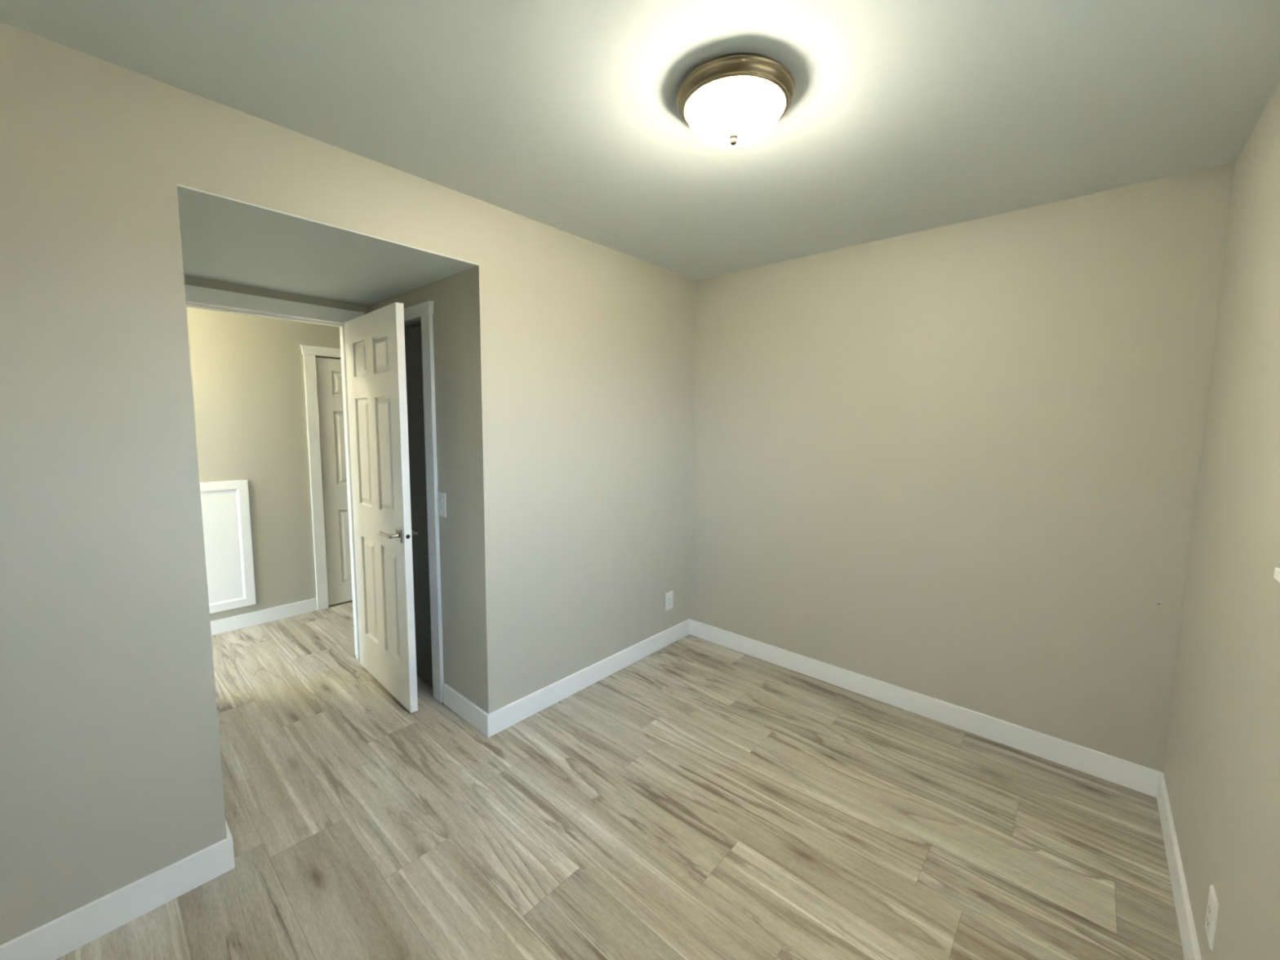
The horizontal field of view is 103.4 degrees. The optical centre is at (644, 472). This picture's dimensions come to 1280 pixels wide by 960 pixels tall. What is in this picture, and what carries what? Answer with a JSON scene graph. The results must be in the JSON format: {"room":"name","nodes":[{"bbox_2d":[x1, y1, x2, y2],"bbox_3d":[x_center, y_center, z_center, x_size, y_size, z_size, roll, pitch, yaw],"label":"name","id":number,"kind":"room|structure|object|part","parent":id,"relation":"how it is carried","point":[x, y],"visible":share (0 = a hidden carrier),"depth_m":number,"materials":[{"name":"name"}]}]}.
{"room":"empty bedroom","nodes":[
{"label":"empty bedroom","id":0,"kind":"room"},
{"bbox_2d":[186,306,341,621],"bbox_3d":[-2.784,-0.113,3.599,0.140,2.400,4.950,5,7,41],"label":"wall","id":1,"kind":"structure","parent":0,"point":[247,371],"depth_m":3.59,"materials":[{"name":"paint"}]},
{"bbox_2d":[200,480,256,613],"bbox_3d":[-2.978,0.515,3.322,0.022,0.887,0.635,5,7,41],"label":"access panel","id":2,"kind":"object","parent":1,"relation":"attached to","point":[225,507],"visible":0.37,"depth_m":3.46,"materials":[{"name":"white paint"}]},
{"bbox_3d":[-2.982,0.515,3.326,0.012,0.774,0.522,5,7,41],"label":"panel","id":3,"kind":"part","parent":2,"relation":"part of","materials":[{"name":"white paint"}]},
{"bbox_2d":[210,597,317,635],"bbox_3d":[-3.451,1.109,2.857,0.013,0.098,2.794,5,7,41],"label":"baseboard","id":4,"kind":"structure","parent":1,"relation":"attached to","point":[258,617],"depth_m":3.64,"materials":[{"name":"white paint"}]},
{"bbox_2d":[299,344,341,610],"bbox_3d":[-2.256,0.040,4.095,0.022,2.008,0.819,5,7,41],"label":"trim","id":5,"kind":"structure","parent":1,"relation":"attached to","point":[309,353],"depth_m":3.82,"materials":[{"name":"white paint"}]},
{"bbox_2d":[315,356,352,605],"bbox_3d":[-2.284,0.070,4.122,0.035,1.920,0.626,5,7,41],"label":"door","id":6,"kind":"structure","parent":1,"relation":"in","point":[329,374],"depth_m":3.94,"materials":[{"name":"white paint"}]},
{"bbox_2d":[183,275,368,314],"bbox_3d":[-1.907,-0.029,2.831,0.120,2.400,4.950,5,7,41],"label":"wall","id":7,"kind":"structure","parent":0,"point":[192,281],"depth_m":2.61,"materials":[{"name":"paint"}]},
{"bbox_2d":[177,183,479,306],"bbox_3d":[-1.481,-0.900,2.206,1.215,0.005,0.955,5,7,41],"label":"ceiling","id":8,"kind":"structure","parent":0,"point":[224,239],"depth_m":2.06,"materials":[{"name":"paint"}]},
{"bbox_2d":[0,22,696,945],"bbox_3d":[-0.863,0.045,2.180,0.120,2.400,3.450,5,7,41],"label":"wall","id":9,"kind":"structure","parent":0,"point":[580,352],"depth_m":1.48,"materials":[{"name":"paint"}]},
{"bbox_2d":[443,618,690,737],"bbox_3d":[-0.363,1.114,3.079,0.425,0.108,1.587,5,7,41],"label":"baseboard","id":10,"kind":"structure","parent":9,"relation":"attached to","point":[489,724],"depth_m":2.64,"materials":[{"name":"white paint"}]},
{"bbox_2d":[665,591,672,610],"bbox_3d":[0.163,0.848,3.341,0.008,0.118,0.073,5,7,41],"label":"power outlet","id":11,"kind":"object","parent":9,"relation":"attached to","point":[668,596],"visible":1,"depth_m":3.33,"materials":[{"name":"white plastic"}]},
{"bbox_2d":[667,595,671,606],"bbox_3d":[0.164,0.848,3.340,0.004,0.066,0.033,5,7,41],"label":"receptacle","id":12,"kind":"object","parent":11,"relation":"attached to","point":[669,597],"depth_m":3.34,"materials":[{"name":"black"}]},
{"bbox_2d":[368,271,475,704],"bbox_3d":[-1.183,-0.012,2.734,1.096,2.400,0.110,5,7,41],"label":"wall","id":13,"kind":"structure","parent":0,"point":[448,293],"depth_m":2.44,"materials":[{"name":"paint"}]},
{"bbox_2d":[184,284,364,658],"bbox_3d":[-2.005,0.137,2.738,0.164,2.086,0.936,5,7,41],"label":"door frame","id":14,"kind":"structure","parent":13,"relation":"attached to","point":[193,294],"depth_m":2.73,"materials":[{"name":"white paint"}]},
{"bbox_2d":[344,302,418,713],"bbox_3d":[-1.420,0.180,2.699,0.754,1.999,0.144,6,8,43],"label":"door","id":15,"kind":"structure","parent":13,"relation":"in","point":[375,340],"depth_m":2.61,"materials":[{"name":"white paint"}]},
{"bbox_3d":[-1.274,0.308,2.484,0.137,0.021,0.017,6,8,43],"label":"lever","id":16,"kind":"part","parent":15,"relation":"part of","materials":[{"name":"silver metal"}]},
{"bbox_3d":[-1.205,0.309,2.476,0.062,0.066,0.008,6,8,43],"label":"handle","id":17,"kind":"part","parent":15,"relation":"part of","materials":[{"name":"silver metal"}]},
{"bbox_2d":[404,318,421,328],"bbox_3d":[-1.297,0.183,2.852,0.605,1.985,0.110,5,7,41],"label":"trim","id":18,"kind":"structure","parent":13,"relation":"attached to","point":[415,322],"depth_m":2.69,"materials":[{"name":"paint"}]},
{"bbox_2d":[404,324,432,687],"bbox_3d":[-1.308,0.198,2.842,0.599,1.951,0.035,5,7,41],"label":"door","id":19,"kind":"structure","parent":13,"relation":"in","point":[413,340],"depth_m":2.74,"materials":[{"name":"grey"}]},
{"bbox_2d":[403,300,444,702],"bbox_3d":[-1.341,0.160,2.800,0.820,2.041,0.022,5,7,41],"label":"trim","id":20,"kind":"structure","parent":13,"relation":"attached to","point":[424,310],"depth_m":2.55,"materials":[{"name":"white paint"}]},
{"bbox_2d":[437,492,446,517],"bbox_3d":[-1.012,0.161,2.517,0.073,0.118,0.010,5,7,41],"label":"light switch","id":21,"kind":"object","parent":13,"relation":"attached to","point":[442,496],"visible":1,"depth_m":2.51,"materials":[{"name":"white plastic"}]},
{"bbox_2d":[56,600,1184,959],"bbox_3d":[-0.984,1.255,2.127,4.973,0.001,5.210,5,7,41],"label":"floor","id":22,"kind":"structure","parent":0,"point":[700,798],"depth_m":1.82,"materials":[{"name":"wood"}]},
{"bbox_2d":[0,0,1279,279],"bbox_3d":[-0.960,-1.183,1.888,4.973,0.100,5.210,5,7,41],"label":"ceiling","id":23,"kind":"structure","parent":0,"point":[903,117],"depth_m":1.44,"materials":[{"name":"paint"}]},
{"bbox_2d":[675,53,795,147],"bbox_3d":[0.252,-1.001,1.429,0.329,0.146,0.329,5,7,41],"label":"ceiling light","id":24,"kind":"object","parent":23,"relation":"attached to","point":[730,100],"visible":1,"depth_m":1.34,"materials":[{"name":"white glass"}]},
{"bbox_3d":[0.252,-0.990,1.430,0.269,0.078,0.269,5,7,41],"label":"lamp shade","id":25,"kind":"part","parent":24,"relation":"part of","materials":[{"name":"white glass"}]},
{"bbox_2d":[689,162,1235,772],"bbox_3d":[1.235,0.015,2.708,2.568,2.400,0.120,5,7,41],"label":"wall","id":26,"kind":"structure","parent":0,"point":[958,464],"depth_m":2.34,"materials":[{"name":"paint"}]},
{"bbox_2d":[689,618,1159,797],"bbox_3d":[1.180,1.160,2.770,2.302,0.108,0.013,5,7,41],"label":"baseboard","id":27,"kind":"structure","parent":26,"relation":"attached to","point":[1122,772],"depth_m":2.47,"materials":[{"name":"white paint"}]},
{"bbox_2d":[1163,80,1279,959],"bbox_3d":[0.972,0.222,0.570,0.120,2.400,3.450,5,7,41],"label":"wall","id":28,"kind":"structure","parent":0,"point":[1221,772],"depth_m":1.34,"materials":[{"name":"paint"}]},
{"bbox_2d":[1156,771,1201,959],"bbox_3d":[0.910,1.358,0.726,0.013,0.108,3.450,5,7,41],"label":"baseboard","id":29,"kind":"structure","parent":28,"relation":"attached to","point":[1189,942],"depth_m":1.57,"materials":[{"name":"white paint"}]},
{"bbox_2d":[1204,884,1218,950],"bbox_3d":[1.397,1.096,1.248,0.008,0.118,0.073,5,7,41],"label":"power outlet","id":30,"kind":"object","parent":28,"relation":"attached to","point":[1212,904],"visible":1,"depth_m":1.23,"materials":[{"name":"white plastic"}]},
{"bbox_2d":[1205,898,1212,932],"bbox_3d":[1.396,1.096,1.249,0.004,0.066,0.033,5,7,41],"label":"receptacle","id":31,"kind":"object","parent":30,"relation":"attached to","point":[1209,912],"depth_m":1.25,"materials":[{"name":"white plastic"}]},
{"bbox_2d":[1273,567,1279,582],"bbox_3d":[1.040,-0.195,0.616,0.119,0.896,0.909,5,7,41],"label":"window","id":32,"kind":"structure","parent":28,"relation":"in","point":[1277,571],"depth_m":1.02,"materials":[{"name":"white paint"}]},
{"bbox_3d":[-1.888,0.059,1.938,1.096,2.400,0.110,5,7,41],"label":"wall","id":33,"kind":"structure","parent":0,"visible":0},
{"bbox_2d":[0,819,235,959],"bbox_3d":[-2.106,1.231,1.702,1.209,0.108,0.934,5,7,41],"label":"baseboard","id":34,"kind":"structure","parent":33,"relation":"attached to","point":[67,933],"depth_m":1.46,"materials":[{"name":"white paint"}]}
]}

